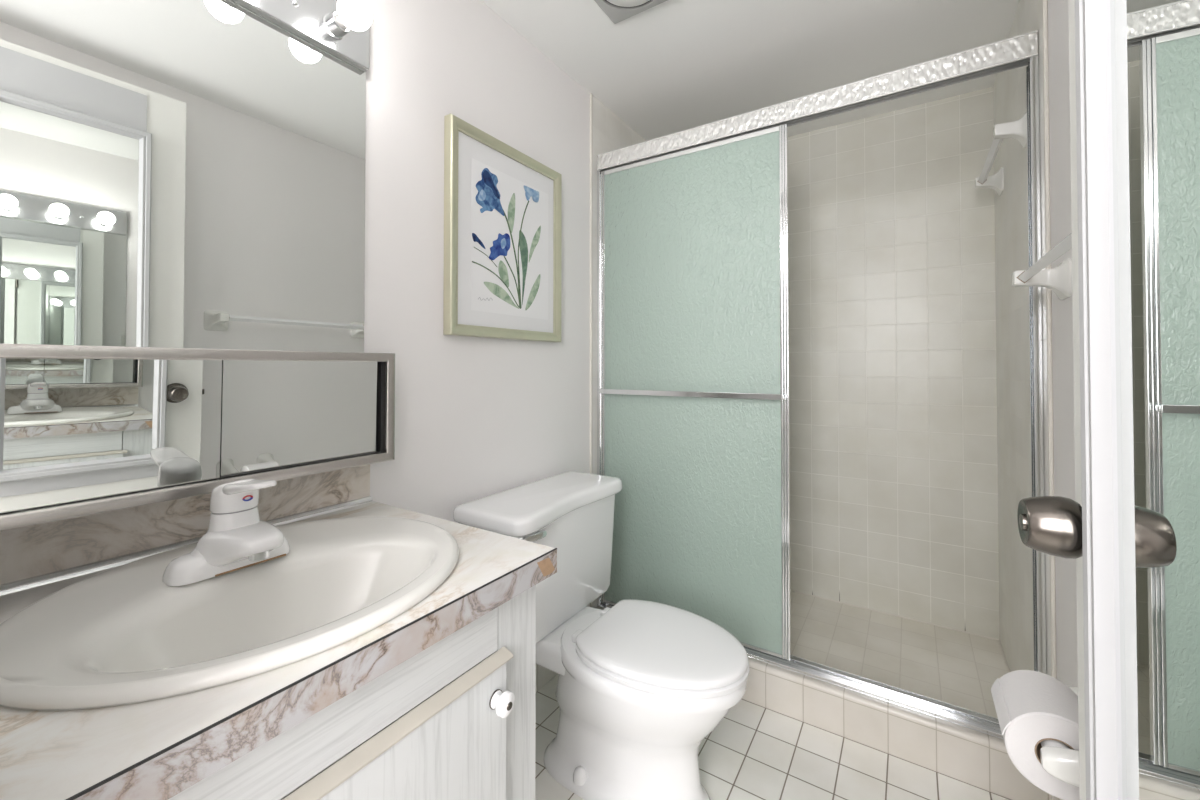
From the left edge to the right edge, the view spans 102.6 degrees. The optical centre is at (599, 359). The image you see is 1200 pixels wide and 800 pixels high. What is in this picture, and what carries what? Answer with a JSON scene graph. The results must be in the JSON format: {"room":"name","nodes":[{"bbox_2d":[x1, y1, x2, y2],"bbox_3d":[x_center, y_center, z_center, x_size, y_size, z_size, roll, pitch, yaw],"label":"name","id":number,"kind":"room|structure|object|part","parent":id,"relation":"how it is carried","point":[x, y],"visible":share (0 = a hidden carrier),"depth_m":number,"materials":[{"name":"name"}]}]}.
{"room":"bathroom","nodes":[
{"label":"bathroom","id":0,"kind":"room"},
{"bbox_2d":[364,0,645,607],"bbox_3d":[-0.304,0.022,1.541,0.106,2.136,2.427,-1,-1,33],"label":"wall","id":1,"kind":"structure","parent":0,"point":[476,417],"depth_m":1.33,"materials":[{"name":"paint"}]},
{"bbox_2d":[0,0,365,352],"bbox_3d":[-0.697,-0.335,0.844,0.005,0.660,0.595,-1,-1,33],"label":"wall mirror","id":2,"kind":"object","parent":1,"relation":"attached to","point":[174,173],"visible":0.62,"depth_m":0.81,"materials":[{"name":"silver mirror"}]},
{"bbox_2d":[0,464,369,583],"bbox_3d":[-0.689,0.265,0.834,0.018,0.100,0.605,-1,-1,33],"label":"backsplash","id":3,"kind":"structure","parent":1,"relation":"attached to","point":[34,550],"depth_m":0.76,"materials":[{"name":"stone"}]},
{"bbox_2d":[0,344,394,530],"bbox_3d":[-0.649,0.099,0.813,0.102,0.230,0.607,-1,-1,33],"label":"upper cabinet","id":4,"kind":"object","parent":1,"relation":"attached to","point":[85,430],"visible":0.96,"depth_m":0.73,"materials":[{"name":"silver metal"}]},
{"bbox_2d":[0,358,222,512],"bbox_3d":[-0.702,0.097,0.665,0.010,0.206,0.297,-1,-1,33],"label":"mirror","id":5,"kind":"object","parent":4,"relation":"attached to","point":[78,435],"depth_m":0.67,"materials":[{"name":"silver mirror"}]},
{"bbox_2d":[221,360,376,476],"bbox_3d":[-0.559,0.100,0.898,0.009,0.206,0.302,-1,-1,33],"label":"mirror","id":6,"kind":"object","parent":4,"relation":"attached to","point":[276,415],"depth_m":0.89,"materials":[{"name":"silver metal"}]},
{"bbox_2d":[232,0,371,71],"bbox_3d":[-0.640,-0.713,0.813,0.130,0.114,0.590,-1,-1,33],"label":"vanity light bar","id":7,"kind":"object","parent":1,"relation":"attached to","point":[341,28],"visible":1,"depth_m":0.98,"materials":[{"name":"silver metal"}]},
{"bbox_2d":[322,0,371,39],"bbox_3d":[-0.516,-0.704,0.988,0.111,0.064,0.064,-1,-1,33],"label":"bulb","id":8,"kind":"object","parent":7,"relation":"attached to","point":[341,22],"depth_m":0.98,"materials":[{"name":"white glass"}]},
{"bbox_2d":[483,170,499,198],"bbox_3d":[-0.318,-0.513,1.410,0.001,0.068,0.069,-1,-1,33],"label":"flower","id":9,"kind":"object","parent":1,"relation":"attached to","point":[491,178],"depth_m":1.41,"materials":[{"name":"blue paper"}]},
{"bbox_2d":[443,114,561,341],"bbox_3d":[-0.275,-0.356,1.478,0.030,0.586,0.480,-1,-1,33],"label":"framed picture","id":10,"kind":"object","parent":1,"relation":"attached to","point":[502,205],"visible":1,"depth_m":1.43,"materials":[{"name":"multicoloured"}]},
{"bbox_2d":[478,189,485,200],"bbox_3d":[-0.338,-0.470,1.378,0.001,0.034,0.029,-1,-1,33],"label":"flower petal","id":11,"kind":"object","parent":10,"relation":"attached to","point":[481,192],"depth_m":1.38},
{"bbox_2d":[501,238,505,248],"bbox_3d":[-0.291,-0.349,1.449,0.001,0.034,0.023,-1,-1,33],"label":"flower petal","id":12,"kind":"object","parent":10,"relation":"attached to","point":[503,240],"depth_m":1.45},
{"bbox_2d":[536,664,556,691],"bbox_3d":[-0.276,1.037,1.475,0.009,0.105,0.891,-1,-1,33],"label":"baseboard","id":13,"kind":"structure","parent":1,"relation":"attached to","point":[543,675],"depth_m":1.60,"materials":[{"name":"tile"}]},
{"bbox_2d":[590,93,592,606],"bbox_3d":[-0.034,0.027,1.866,0.009,2.136,0.011,-1,-1,33],"label":"trim","id":14,"kind":"structure","parent":1,"relation":"attached to","point":[591,94],"depth_m":1.87,"materials":[{"name":"white"}]},
{"bbox_2d":[597,30,1046,739],"bbox_3d":[0.553,0.075,1.561,1.313,1.782,0.058,-1,-1,33],"label":"shower door frame","id":15,"kind":"object","parent":1,"relation":"attached to","point":[1018,51],"visible":0.62,"depth_m":1.34,"materials":[{"name":"silver metal"}]},
{"bbox_2d":[599,124,790,660],"bbox_3d":[0.295,0.099,1.698,0.700,1.689,0.041,-1,-1,33],"label":"shower door","id":16,"kind":"structure","parent":15,"relation":"attached to","point":[694,391],"depth_m":1.67,"materials":[{"name":"green glass"}]},
{"bbox_3d":[0.298,-0.738,1.723,0.661,0.015,0.013,-1,-1,33],"label":"rail","id":17,"kind":"part","parent":16,"relation":"part of","materials":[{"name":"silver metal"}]},
{"bbox_3d":[0.298,0.939,1.699,0.661,0.010,0.013,-1,-1,33],"label":"rail","id":18,"kind":"part","parent":16,"relation":"part of","materials":[{"name":"silver metal"}]},
{"bbox_3d":[0.553,-0.784,1.573,1.311,0.063,0.052,-1,-1,33],"label":"header rail","id":19,"kind":"part","parent":15,"relation":"part of","materials":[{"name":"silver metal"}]},
{"bbox_2d":[481,0,1018,140],"bbox_3d":[0.330,-1.100,1.209,1.550,0.100,2.527,-1,-1,33],"label":"ceiling","id":20,"kind":"structure","parent":0,"point":[671,66],"depth_m":1.62,"materials":[{"name":"white paint"}]},
{"bbox_2d":[594,0,666,23],"bbox_3d":[0.081,-1.036,1.323,0.240,0.025,0.240,-1,-1,33],"label":"ventilation fan","id":21,"kind":"object","parent":20,"relation":"attached to","point":[617,11],"visible":1,"depth_m":1.41,"materials":[{"name":"white plastic"}]},
{"bbox_2d":[607,0,648,6],"bbox_3d":[0.081,-1.031,1.323,0.176,0.015,0.176,-1,-1,33],"label":"grille","id":22,"kind":"object","parent":21,"relation":"attached to","point":[610,3],"depth_m":1.39,"materials":[{"name":"white plastic"}]},
{"bbox_2d":[535,674,1009,799],"bbox_3d":[-0.726,1.113,-0.372,1.650,0.100,4.500,-1,-1,33],"label":"floor","id":23,"kind":"structure","parent":0,"point":[755,752],"depth_m":1.28,"materials":[{"name":"tile"}]},
{"bbox_2d":[168,585,535,799],"bbox_3d":[-0.463,0.716,0.671,0.565,0.724,0.585,-1,-1,33],"label":"vanity cabinet","id":24,"kind":"object","parent":23,"relation":"on","point":[456,719],"visible":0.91,"depth_m":0.60,"materials":[{"name":"white wood"}]},
{"bbox_2d":[0,464,556,799],"bbox_3d":[-0.466,0.283,0.693,0.546,0.140,0.610,-1,-1,33],"label":"countertop","id":25,"kind":"structure","parent":24,"relation":"on","point":[158,749],"depth_m":0.53,"materials":[{"name":"stone"}]},
{"bbox_2d":[163,479,289,585],"bbox_3d":[-0.511,0.234,0.686,0.130,0.131,0.148,-1,-1,33],"label":"faucet","id":26,"kind":"object","parent":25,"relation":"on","point":[236,538],"visible":1,"depth_m":0.67,"materials":[{"name":"white plastic"}]},
{"bbox_3d":[-0.539,0.286,0.703,0.058,0.028,0.148,-1,-1,33],"label":"plate","id":27,"kind":"part","parent":26,"relation":"part of","materials":[{"name":"white plastic"}]},
{"bbox_3d":[-0.497,0.267,0.684,0.101,0.052,0.092,-1,-1,33],"label":"spout","id":28,"kind":"part","parent":26,"relation":"part of","materials":[{"name":"white plastic"}]},
{"bbox_3d":[-0.508,0.194,0.692,0.130,0.050,0.058,-1,-1,33],"label":"lever handle","id":29,"kind":"part","parent":26,"relation":"part of","materials":[{"name":"white plastic"}]},
{"bbox_2d":[0,517,458,710],"bbox_3d":[-0.460,0.372,0.675,0.474,0.150,0.526,-1,-1,33],"label":"sink","id":30,"kind":"object","parent":25,"relation":"in","point":[121,635],"visible":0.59,"depth_m":0.61,"materials":[{"name":"white ceramic"}]},
{"bbox_3d":[-0.277,0.702,0.507,0.016,0.517,0.490,-1,-1,33],"label":"cabinet door","id":31,"kind":"part","parent":24,"relation":"part of","materials":[{"name":"white wood"}]},
{"bbox_3d":[-0.139,0.488,0.684,0.027,0.032,0.032,-1,-1,33],"label":"knob","id":32,"kind":"part","parent":24,"relation":"part of","materials":[{"name":"white ceramic"}]},
{"bbox_3d":[-0.136,0.672,0.758,0.018,0.634,0.087,-1,-1,33],"label":"frame","id":33,"kind":"part","parent":24,"relation":"part of","materials":[{"name":"white wood"}]},
{"bbox_2d":[453,471,748,799],"bbox_3d":[0.035,0.736,1.300,0.729,0.702,0.535,-1,-1,33],"label":"toilet","id":34,"kind":"object","parent":23,"relation":"on","point":[641,684],"visible":0.91,"depth_m":1.19,"materials":[{"name":"white ceramic"}]},
{"bbox_3d":[-0.170,0.446,1.213,0.024,0.028,0.089,-1,-1,33],"label":"flush lever","id":35,"kind":"part","parent":34,"relation":"part of","materials":[{"name":"silver metal"}]},
{"bbox_3d":[-0.164,0.590,1.426,0.206,0.327,0.504,-1,-1,33],"label":"tank","id":36,"kind":"part","parent":34,"relation":"part of","materials":[{"name":"white ceramic"}]},
{"bbox_3d":[-0.149,0.409,1.424,0.249,0.044,0.535,-1,-1,33],"label":"tank lid","id":37,"kind":"part","parent":34,"relation":"part of","materials":[{"name":"white ceramic"}]},
{"bbox_3d":[0.166,0.725,1.201,0.402,0.016,0.336,-1,-1,33],"label":"seat","id":38,"kind":"part","parent":34,"relation":"part of","materials":[{"name":"white plastic"}]},
{"bbox_3d":[0.166,0.703,1.201,0.398,0.020,0.332,-1,-1,33],"label":"seat lid","id":39,"kind":"part","parent":34,"relation":"part of","materials":[{"name":"white plastic"}]},
{"bbox_2d":[788,87,999,639],"bbox_3d":[0.976,0.032,2.220,1.526,2.136,0.100,-1,-1,33],"label":"wall","id":40,"kind":"structure","parent":0,"point":[893,362],"depth_m":1.99,"materials":[{"name":"tile"}]},
{"bbox_2d":[790,590,1009,672],"bbox_3d":[0.763,1.055,1.874,1.314,0.005,0.687,-1,-1,33],"label":"trim","id":41,"kind":"structure","parent":40,"relation":"attached to","point":[1002,651],"depth_m":1.93,"materials":[{"name":"white"}]},
{"bbox_2d":[790,591,1007,717],"bbox_3d":[0.763,1.126,1.873,1.326,0.138,0.687,-1,-1,33],"label":"floor","id":42,"kind":"structure","parent":0,"point":[961,669],"depth_m":1.74,"materials":[{"name":"tile"}]},
{"bbox_2d":[596,607,1051,799],"bbox_3d":[0.550,1.027,1.543,1.326,0.126,0.100,-1,-1,33],"label":"curb","id":43,"kind":"object","parent":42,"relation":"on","point":[969,756],"visible":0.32,"depth_m":1.32,"materials":[{"name":"tile"}]},
{"bbox_2d":[993,0,1077,799],"bbox_3d":[0.116,-0.006,-0.429,0.106,2.136,5.287,-1,-1,33],"label":"wall","id":44,"kind":"structure","parent":0,"point":[1009,89],"depth_m":1.35,"materials":[{"name":"paint"}]},
{"bbox_2d":[975,112,1026,195],"bbox_3d":[1.255,-0.624,1.515,0.072,0.080,0.525,-1,-1,33],"label":"towel bar","id":45,"kind":"object","parent":44,"relation":"attached to","point":[1017,130],"visible":0.96,"depth_m":1.41,"materials":[{"name":"white ceramic"}]},
{"bbox_3d":[1.375,-0.622,1.702,0.072,0.080,0.080,-1,-1,33],"label":"post","id":46,"kind":"part","parent":45,"relation":"part of","materials":[{"name":"white ceramic"}]},
{"bbox_3d":[1.135,-0.627,1.328,0.072,0.080,0.080,-1,-1,33],"label":"post","id":47,"kind":"part","parent":45,"relation":"part of","materials":[{"name":"white ceramic"}]},
{"bbox_2d":[1012,233,1071,299],"bbox_3d":[0.793,-0.173,0.793,0.088,0.080,0.679,-1,-1,33],"label":"towel bar","id":48,"kind":"object","parent":44,"relation":"attached to","point":[1058,279],"visible":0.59,"depth_m":1.00,"materials":[{"name":"white ceramic"}]},
{"bbox_3d":[0.955,-0.169,1.045,0.088,0.080,0.080,-1,-1,33],"label":"post","id":49,"kind":"part","parent":48,"relation":"part of","materials":[{"name":"white ceramic"}]},
{"bbox_2d":[1042,0,1056,799],"bbox_3d":[1.062,0.017,1.136,0.009,2.136,0.012,-1,-1,33],"label":"trim","id":50,"kind":"structure","parent":44,"relation":"attached to","point":[1044,2],"depth_m":1.13,"materials":[{"name":"white"}]},
{"bbox_2d":[1040,686,1078,787],"bbox_3d":[0.630,0.465,0.592,0.154,0.084,0.198,-1,-1,33],"label":"toilet paper holder","id":51,"kind":"object","parent":44,"relation":"attached to","point":[1057,759],"visible":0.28,"depth_m":0.56,"materials":[{"name":"white ceramic"}]},
{"bbox_2d":[991,670,1079,799],"bbox_3d":[0.579,0.481,0.624,0.102,0.099,0.102,-1,-1,33],"label":"toilet paper roll","id":52,"kind":"object","parent":51,"relation":"hanging from","point":[1032,708],"visible":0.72,"depth_m":0.60,"materials":[{"name":"white paper"}]},
{"bbox_3d":[0.593,0.464,0.534,0.154,0.084,0.060,-1,-1,33],"label":"arm","id":53,"kind":"part","parent":51,"relation":"part of","materials":[{"name":"white plastic"}]},
{"bbox_3d":[0.667,0.465,0.650,0.154,0.084,0.060,-1,-1,33],"label":"arm","id":54,"kind":"part","parent":51,"relation":"part of","materials":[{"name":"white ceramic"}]},
{"bbox_3d":[-0.376,0.003,0.210,1.426,2.136,0.110,-1,-1,33],"label":"wall","id":55,"kind":"structure","parent":0,"visible":0},
{"bbox_2d":[1017,0,1199,799],"bbox_3d":[0.331,0.051,0.202,0.146,2.016,0.620,0,-1,30],"label":"door","id":56,"kind":"structure","parent":55,"relation":"in","point":[1131,528],"depth_m":0.34,"materials":[{"name":"white paint"}]},
{"bbox_3d":[0.406,0.147,0.423,0.055,0.066,0.066,0,-1,30],"label":"knob","id":57,"kind":"part","parent":56,"relation":"part of","materials":[{"name":"silver metal"}]},
{"bbox_2d":[1075,0,1199,799],"bbox_3d":[0.318,-0.261,0.242,0.041,1.345,0.360,-1,-1,33],"label":"mirror","id":58,"kind":"object","parent":56,"relation":"attached to","point":[1137,526],"depth_m":0.33,"materials":[{"name":"mirror"}]}
]}

